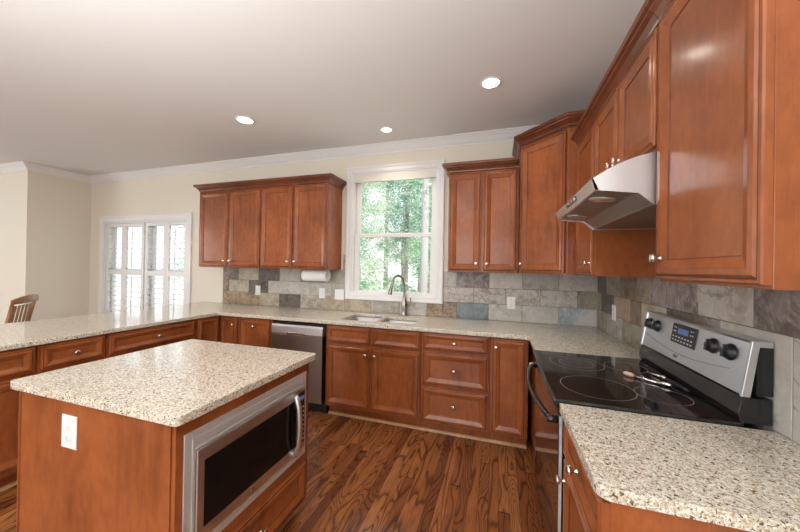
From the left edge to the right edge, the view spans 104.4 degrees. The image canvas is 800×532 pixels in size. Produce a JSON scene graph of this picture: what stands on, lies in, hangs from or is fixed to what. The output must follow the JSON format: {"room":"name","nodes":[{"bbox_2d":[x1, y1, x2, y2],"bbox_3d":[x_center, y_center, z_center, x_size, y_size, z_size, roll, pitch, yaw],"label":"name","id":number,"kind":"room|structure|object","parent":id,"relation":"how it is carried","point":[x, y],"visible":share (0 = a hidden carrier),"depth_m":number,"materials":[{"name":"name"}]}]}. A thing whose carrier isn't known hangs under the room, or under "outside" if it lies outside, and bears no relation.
{"room":"kitchen","nodes":[
{"label":"kitchen","id":0,"kind":"room"},
{"bbox_2d":[0,170,91,323],"bbox_3d":[-6.148,-0.040,4.941,2.370,2.765,0.700,1,0,18],"label":"wall","id":1,"kind":"structure","parent":0,"point":[45,219],"depth_m":4.44,"materials":[{"name":"beige paint"}]},
{"bbox_2d":[0,125,537,182],"bbox_3d":[-3.652,-1.353,1.121,9.400,0.091,6.500,1,0,18],"label":"trim","id":2,"kind":"structure","parent":1,"relation":"attached to","point":[507,134],"depth_m":3.71,"materials":[{"name":"white paint"}]},
{"bbox_2d":[0,406,542,531],"bbox_3d":[-3.697,1.425,1.108,9.800,0.120,6.900,1,0,18],"label":"floor","id":3,"kind":"structure","parent":0,"point":[363,475],"depth_m":2.04,"materials":[{"name":"brown wood"}]},
{"bbox_2d":[0,346,35,491],"bbox_3d":[-2.753,0.942,1.655,0.648,0.879,0.903,1,0,18],"label":"base cabinet","id":4,"kind":"object","parent":3,"relation":"on","point":[18,363],"visible":0.51,"depth_m":1.90,"materials":[{"name":"brown wood"}]},
{"bbox_2d":[4,294,38,323],"bbox_3d":[-4.260,0.837,3.245,0.566,1.062,0.490,1,0,-29],"label":"dining chair","id":5,"kind":"object","parent":3,"relation":"on","point":[33,298],"visible":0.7,"depth_m":3.30,"materials":[{"name":"brown wood"}]},
{"bbox_2d":[36,334,104,374],"bbox_3d":[-2.560,0.949,2.264,0.648,0.879,0.367,1,0,18],"label":"base cabinet","id":6,"kind":"object","parent":3,"relation":"on","point":[68,353],"visible":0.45,"depth_m":2.15,"materials":[{"name":"brown wood"}]},
{"bbox_2d":[105,319,194,358],"bbox_3d":[-2.393,0.954,2.791,0.648,0.879,0.730,1,0,18],"label":"base cabinet","id":7,"kind":"object","parent":3,"relation":"on","point":[128,341],"visible":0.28,"depth_m":2.63,"materials":[{"name":"brown wood"}]},
{"bbox_2d":[16,363,308,531],"bbox_3d":[-1.042,0.970,1.530,0.934,0.879,0.780,1,0,18],"label":"base cabinet","id":8,"kind":"object","parent":3,"relation":"on","point":[124,473],"visible":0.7,"depth_m":1.19,"materials":[{"name":"brown wood"}]},
{"bbox_2d":[61,414,77,449],"bbox_3d":[-1.282,0.643,1.201,0.090,0.126,0.008,1,0,18],"label":"wall outlet","id":9,"kind":"object","parent":8,"relation":"attached to","point":[69,423],"visible":1,"depth_m":1.20,"materials":[{"name":"white plastic"}]},
{"bbox_2d":[65,423,70,431],"bbox_3d":[-1.282,0.623,1.199,0.034,0.034,0.003,1,0,18],"label":"receptacle","id":10,"kind":"object","parent":9,"relation":"attached to","point":[67,425],"depth_m":1.20,"materials":[{"name":"white plastic"}]},
{"bbox_2d":[65,433,70,441],"bbox_3d":[-1.283,0.663,1.199,0.034,0.034,0.003,1,0,18],"label":"receptacle","id":11,"kind":"object","parent":9,"relation":"attached to","point":[67,435],"depth_m":1.20,"materials":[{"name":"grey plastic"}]},
{"bbox_2d":[10,339,315,426],"bbox_3d":[-1.069,0.512,1.557,0.968,0.032,0.825,1,0,18],"label":"countertop","id":12,"kind":"structure","parent":8,"relation":"on","point":[174,384],"depth_m":1.36,"materials":[{"name":"beige stone"}]},
{"bbox_2d":[182,371,305,531],"bbox_3d":[-0.812,0.814,1.463,0.486,0.456,0.712,1,0,18],"label":"microwave","id":13,"kind":"object","parent":8,"relation":"in","point":[231,459],"visible":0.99,"depth_m":1.29,"materials":[{"name":"silver metal"}]},
{"bbox_2d":[195,315,239,343],"bbox_3d":[-2.052,0.963,3.533,0.858,0.879,0.884,1,0,18],"label":"base cabinet","id":14,"kind":"object","parent":3,"relation":"on","point":[225,329],"visible":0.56,"depth_m":3.25,"materials":[{"name":"brown wood"}]},
{"bbox_2d":[0,302,639,358],"bbox_3d":[-0.888,0.517,2.088,4.658,0.032,2.948,1,0,18],"label":"countertop","id":15,"kind":"structure","parent":14,"relation":"on","point":[587,340],"depth_m":2.66,"materials":[{"name":"beige stone"}]},
{"bbox_2d":[348,317,415,323],"bbox_3d":[-0.181,0.649,3.062,0.736,0.196,0.411,1,0,18],"label":"sink","id":16,"kind":"object","parent":15,"relation":"in","point":[354,318],"visible":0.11,"depth_m":3.29,"materials":[{"name":"silver metal"}]},
{"bbox_2d":[348,317,381,320],"bbox_3d":[-0.358,0.646,3.118,0.366,0.196,0.411,1,0,18],"label":"basin","id":17,"kind":"object","parent":16,"relation":"in","point":[355,318],"depth_m":3.32,"materials":[{"name":"silver metal"}]},
{"bbox_2d":[385,320,415,323],"bbox_3d":[-0.001,0.637,2.986,0.346,0.166,0.306,1,0,18],"label":"basin","id":18,"kind":"object","parent":16,"relation":"in","point":[394,321],"depth_m":3.14,"materials":[{"name":"silver metal"}]},
{"bbox_2d":[388,274,410,315],"bbox_3d":[-0.015,0.305,3.236,0.258,0.432,0.090,1,0,-23],"label":"kitchen faucet","id":19,"kind":"object","parent":15,"relation":"on","point":[404,306],"visible":1,"depth_m":3.25,"materials":[{"name":"silver metal"}]},
{"bbox_2d":[239,317,273,347],"bbox_3d":[-1.406,0.973,3.449,0.418,0.879,0.654,1,0,18],"label":"base cabinet","id":20,"kind":"object","parent":3,"relation":"on","point":[252,331],"visible":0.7,"depth_m":3.17,"materials":[{"name":"brown wood"}]},
{"bbox_2d":[272,320,327,412],"bbox_3d":[-0.912,0.981,3.295,0.587,0.876,0.636,1,0,18],"label":"dishwasher","id":21,"kind":"object","parent":3,"relation":"on","point":[286,335],"visible":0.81,"depth_m":2.97,"materials":[{"name":"silver metal"}]},
{"bbox_2d":[325,317,421,429],"bbox_3d":[-0.179,0.991,3.060,0.923,0.879,0.654,1,0,18],"label":"base cabinet","id":22,"kind":"object","parent":3,"relation":"on","point":[373,374],"visible":0.84,"depth_m":2.78,"materials":[{"name":"brown wood"}]},
{"bbox_2d":[421,332,490,441],"bbox_3d":[0.531,1.002,2.835,0.562,0.879,0.654,1,0,18],"label":"base cabinet","id":23,"kind":"object","parent":3,"relation":"on","point":[455,368],"visible":0.94,"depth_m":2.56,"materials":[{"name":"brown wood"}]},
{"bbox_2d":[489,337,528,448],"bbox_3d":[0.937,1.008,2.706,0.283,0.879,0.654,1,0,18],"label":"base cabinet","id":24,"kind":"object","parent":3,"relation":"on","point":[508,409],"visible":0.93,"depth_m":2.44,"materials":[{"name":"brown wood"}]},
{"bbox_2d":[527,341,536,452],"bbox_3d":[1.319,0.960,2.345,0.591,0.775,1.116,1,0,18],"label":"base cabinet","id":25,"kind":"object","parent":3,"relation":"on","point":[531,358],"visible":0.02,"depth_m":2.43,"materials":[{"name":"brown wood"}]},
{"bbox_2d":[526,311,773,531],"bbox_3d":[0.974,0.843,1.465,0.702,1.197,0.762,1,0,18],"label":"electric range","id":26,"kind":"object","parent":3,"relation":"on","point":[727,375],"visible":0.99,"depth_m":1.26,"materials":[{"name":"black ceramic"}]},
{"bbox_2d":[533,350,743,427],"bbox_3d":[0.976,0.525,1.468,0.568,0.017,0.759,1,0,18],"label":"cooktop","id":27,"kind":"object","parent":26,"relation":"in","point":[594,381],"depth_m":1.29,"materials":[{"name":"black glass"}]},
{"bbox_2d":[623,371,672,386],"bbox_3d":[1.109,0.507,1.395,0.021,0.020,0.187,1,0,-31],"label":"spoon","id":28,"kind":"object","parent":26,"relation":"on","point":[664,383],"visible":1,"depth_m":1.38,"materials":[{"name":"silver metal"}]},
{"bbox_2d":[660,381,672,386],"bbox_3d":[1.145,0.508,1.334,0.020,0.019,0.045,1,0,-34],"label":"spoon bowl","id":29,"kind":"object","parent":28,"relation":"on","point":[664,383],"depth_m":1.33,"materials":[{"name":"silver metal"}]},
{"bbox_2d":[648,372,689,391],"bbox_3d":[1.195,0.508,1.379,0.030,0.020,0.237,1,0,7],"label":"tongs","id":30,"kind":"object","parent":26,"relation":"on","point":[663,377],"visible":1,"depth_m":1.36,"materials":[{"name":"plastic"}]},
{"bbox_2d":[555,423,750,531],"bbox_3d":[0.819,0.997,0.865,0.648,0.879,0.455,1,0,18],"label":"base cabinet","id":31,"kind":"object","parent":3,"relation":"on","point":[584,510],"visible":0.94,"depth_m":0.75,"materials":[{"name":"brown wood"}]},
{"bbox_2d":[559,403,799,531],"bbox_3d":[0.836,0.540,0.860,0.630,0.032,0.473,1,0,18],"label":"countertop","id":32,"kind":"structure","parent":31,"relation":"on","point":[747,479],"depth_m":0.81,"materials":[{"name":"beige stone"}]},
{"bbox_2d":[0,0,644,175],"bbox_3d":[-3.650,-1.474,1.121,9.800,0.150,6.900,1,0,18],"label":"ceiling","id":33,"kind":"structure","parent":0,"point":[88,87],"depth_m":2.15,"materials":[{"name":"white paint"}]},
{"bbox_2d":[235,115,254,124],"bbox_3d":[-1.437,-1.352,2.879,0.170,0.006,0.170,1,0,18],"label":"recessed light","id":34,"kind":"object","parent":33,"relation":"in","point":[242,119],"visible":1,"depth_m":2.88,"materials":[{"name":"white plastic"}]},
{"bbox_2d":[380,127,392,132],"bbox_3d":[-0.132,-1.330,3.032,0.120,0.006,0.120,1,0,18],"label":"recessed light","id":35,"kind":"object","parent":33,"relation":"in","point":[383,129],"visible":1,"depth_m":3.02,"materials":[{"name":"white plastic"}]},
{"bbox_2d":[480,76,501,88],"bbox_3d":[0.656,-1.321,2.242,0.150,0.006,0.150,1,0,18],"label":"recessed light","id":36,"kind":"object","parent":33,"relation":"in","point":[492,82],"visible":1,"depth_m":2.23,"materials":[{"name":"white plastic"}]},
{"bbox_2d":[89,141,597,417],"bbox_3d":[-1.540,0.031,3.926,7.330,2.765,0.150,1,0,18],"label":"wall","id":37,"kind":"structure","parent":0,"point":[172,193],"depth_m":4.21,"materials":[{"name":"beige paint"}]},
{"bbox_2d":[98,212,192,312],"bbox_3d":[-3.752,0.086,4.615,1.900,1.670,0.172,1,0,18],"label":"window","id":38,"kind":"structure","parent":37,"relation":"in","point":[169,217],"depth_m":4.63,"materials":[{"name":"white paint"}]},
{"bbox_2d":[105,224,123,311],"bbox_3d":[-4.376,0.076,4.767,0.393,1.446,0.073,1,0,18],"label":"plantation shutter","id":39,"kind":"object","parent":38,"relation":"attached to","point":[109,226],"visible":0.83,"depth_m":4.76,"materials":[{"name":"white paint"}]},
{"bbox_2d":[123,223,145,309],"bbox_3d":[-3.982,0.082,4.642,0.427,1.446,0.073,1,0,18],"label":"plantation shutter","id":40,"kind":"object","parent":38,"relation":"attached to","point":[126,272],"visible":0.79,"depth_m":4.62,"materials":[{"name":"white paint"}]},
{"bbox_2d":[144,222,166,307],"bbox_3d":[-3.549,0.088,4.505,0.423,1.446,0.073,1,0,18],"label":"plantation shutter","id":41,"kind":"object","parent":38,"relation":"attached to","point":[148,273],"visible":0.8,"depth_m":4.49,"materials":[{"name":"white paint"}]},
{"bbox_2d":[165,221,186,305],"bbox_3d":[-3.155,0.094,4.380,0.397,1.446,0.073,1,0,18],"label":"plantation shutter","id":42,"kind":"object","parent":38,"relation":"attached to","point":[169,273],"visible":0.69,"depth_m":4.38,"materials":[{"name":"white paint"}]},
{"bbox_2d":[193,179,261,267],"bbox_3d":[-2.015,-0.482,3.811,0.977,1.001,0.358,1,0,18],"label":"upper cabinet","id":43,"kind":"object","parent":37,"relation":"attached to","point":[230,212],"visible":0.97,"depth_m":3.66,"materials":[{"name":"brown wood"}]},
{"bbox_2d":[258,173,346,268],"bbox_3d":[-1.108,-0.468,3.523,0.925,1.001,0.358,1,0,18],"label":"upper cabinet","id":44,"kind":"object","parent":37,"relation":"attached to","point":[301,216],"visible":1,"depth_m":3.39,"materials":[{"name":"brown wood"}]},
{"bbox_2d":[345,159,444,303],"bbox_3d":[-0.059,-0.362,3.449,1.124,1.495,0.172,1,0,18],"label":"window","id":45,"kind":"structure","parent":37,"relation":"in","point":[393,228],"depth_m":3.43,"materials":[{"name":"white paint"}]},
{"bbox_2d":[355,170,435,183],"bbox_3d":[-0.060,-0.982,3.417,0.966,0.099,0.050,1,0,18],"label":"roller blind","id":46,"kind":"object","parent":45,"relation":"attached to","point":[425,174],"visible":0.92,"depth_m":3.39,"materials":[{"name":"white fabric"}]},
{"bbox_2d":[223,255,596,326],"bbox_3d":[-0.281,0.199,3.442,4.308,0.635,0.006,1,0,18],"label":"tile backsplash","id":47,"kind":"structure","parent":37,"relation":"attached to","point":[539,298],"depth_m":3.14,"materials":[{"name":"grey stone"}]},
{"bbox_2d":[255,285,259,294],"bbox_3d":[-1.792,0.305,3.911,0.075,0.118,0.008,1,0,18],"label":"wall outlet","id":48,"kind":"object","parent":47,"relation":"attached to","point":[257,288],"visible":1,"depth_m":3.91,"materials":[{"name":"white plastic"}]},
{"bbox_2d":[319,288,324,297],"bbox_3d":[-0.914,0.318,3.633,0.075,0.118,0.008,1,0,18],"label":"wall outlet","id":49,"kind":"object","parent":47,"relation":"attached to","point":[321,290],"visible":1,"depth_m":3.63,"materials":[{"name":"white plastic"}]},
{"bbox_2d":[335,289,343,299],"bbox_3d":[-0.695,0.325,3.546,0.118,0.118,0.011,1,0,18],"label":"light switch","id":50,"kind":"object","parent":47,"relation":"attached to","point":[339,293],"visible":1,"depth_m":3.54,"materials":[{"name":"white plastic"}]},
{"bbox_2d":[507,297,514,308],"bbox_3d":[1.075,0.357,3.003,0.075,0.118,0.008,1,0,18],"label":"wall outlet","id":51,"kind":"object","parent":47,"relation":"attached to","point":[510,300],"visible":1,"depth_m":3.00,"materials":[{"name":"white plastic"}]},
{"bbox_2d":[442,157,519,272],"bbox_3d":[0.755,-0.441,2.933,0.675,1.001,0.358,1,0,18],"label":"upper cabinet","id":52,"kind":"object","parent":37,"relation":"attached to","point":[483,213],"visible":1,"depth_m":2.79,"materials":[{"name":"brown wood"}]},
{"bbox_2d":[512,110,584,274],"bbox_3d":[1.325,-0.513,2.550,0.745,1.161,0.745,1,0,18],"label":"upper cabinet","id":53,"kind":"object","parent":37,"relation":"attached to","point":[547,153],"visible":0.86,"depth_m":2.39,"materials":[{"name":"brown wood"}]},
{"bbox_2d":[603,330,776,431],"bbox_3d":[0.855,0.050,-0.400,0.150,2.765,6.650,1,0,18],"label":"wall","id":54,"kind":"structure","parent":0,"point":[763,427],"depth_m":1.04,"materials":[{"name":"beige paint"}]},
{"bbox_2d":[556,151,656,229],"bbox_3d":[1.079,-0.314,1.446,0.524,0.202,0.757,1,0,18],"label":"range hood","id":55,"kind":"object","parent":54,"relation":"attached to","point":[623,196],"visible":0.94,"depth_m":1.24,"materials":[{"name":"silver metal"}]},
{"bbox_2d":[566,196,576,207],"bbox_3d":[0.828,-0.307,1.503,0.007,0.021,0.200,1,0,18],"label":"switch","id":56,"kind":"object","parent":55,"relation":"attached to","point":[572,203],"depth_m":1.48,"materials":[{"name":"silver plastic"}]},
{"bbox_2d":[571,108,655,277],"bbox_3d":[1.341,-0.435,1.988,0.371,1.001,0.424,1,0,18],"label":"upper cabinet","id":57,"kind":"object","parent":54,"relation":"attached to","point":[602,253],"visible":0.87,"depth_m":1.81,"materials":[{"name":"brown wood"}]},
{"bbox_2d":[587,4,659,176],"bbox_3d":[1.166,-0.678,1.423,0.371,0.527,0.760,1,0,18],"label":"upper cabinet","id":58,"kind":"object","parent":54,"relation":"attached to","point":[624,105],"visible":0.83,"depth_m":1.33,"materials":[{"name":"brown wood"}]},
{"bbox_2d":[597,276,799,444],"bbox_3d":[1.425,0.144,1.669,0.006,0.785,2.359,1,0,18],"label":"tile backsplash","id":59,"kind":"structure","parent":54,"relation":"attached to","point":[773,316],"depth_m":1.19,"materials":[{"name":"grey tile"}]},
{"bbox_2d":[612,304,615,320],"bbox_3d":[1.640,0.358,2.382,0.008,0.118,0.075,1,0,18],"label":"wall outlet","id":60,"kind":"object","parent":59,"relation":"attached to","point":[613,306],"visible":1,"depth_m":2.36,"materials":[{"name":"white plastic"}]},
{"bbox_2d":[644,0,799,290],"bbox_3d":[0.966,-0.447,0.804,0.371,1.001,0.531,1,0,18],"label":"upper cabinet","id":61,"kind":"object","parent":54,"relation":"attached to","point":[728,198],"visible":1,"depth_m":0.76,"materials":[{"name":"brown wood"}]},
{"bbox_3d":[-0.946,0.079,3.501,0.326,0.085,0.030,1,0,18],"label":"paper towel holder","id":62,"kind":"object","parent":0,"visible":0},
{"bbox_2d":[301,270,330,281],"bbox_3d":[-0.947,0.107,3.501,0.304,0.128,0.128,1,0,18],"label":"paper towel roll","id":63,"kind":"object","parent":62,"relation":"hanging from","point":[306,275],"visible":1,"depth_m":3.45,"materials":[{"name":"white paper"}]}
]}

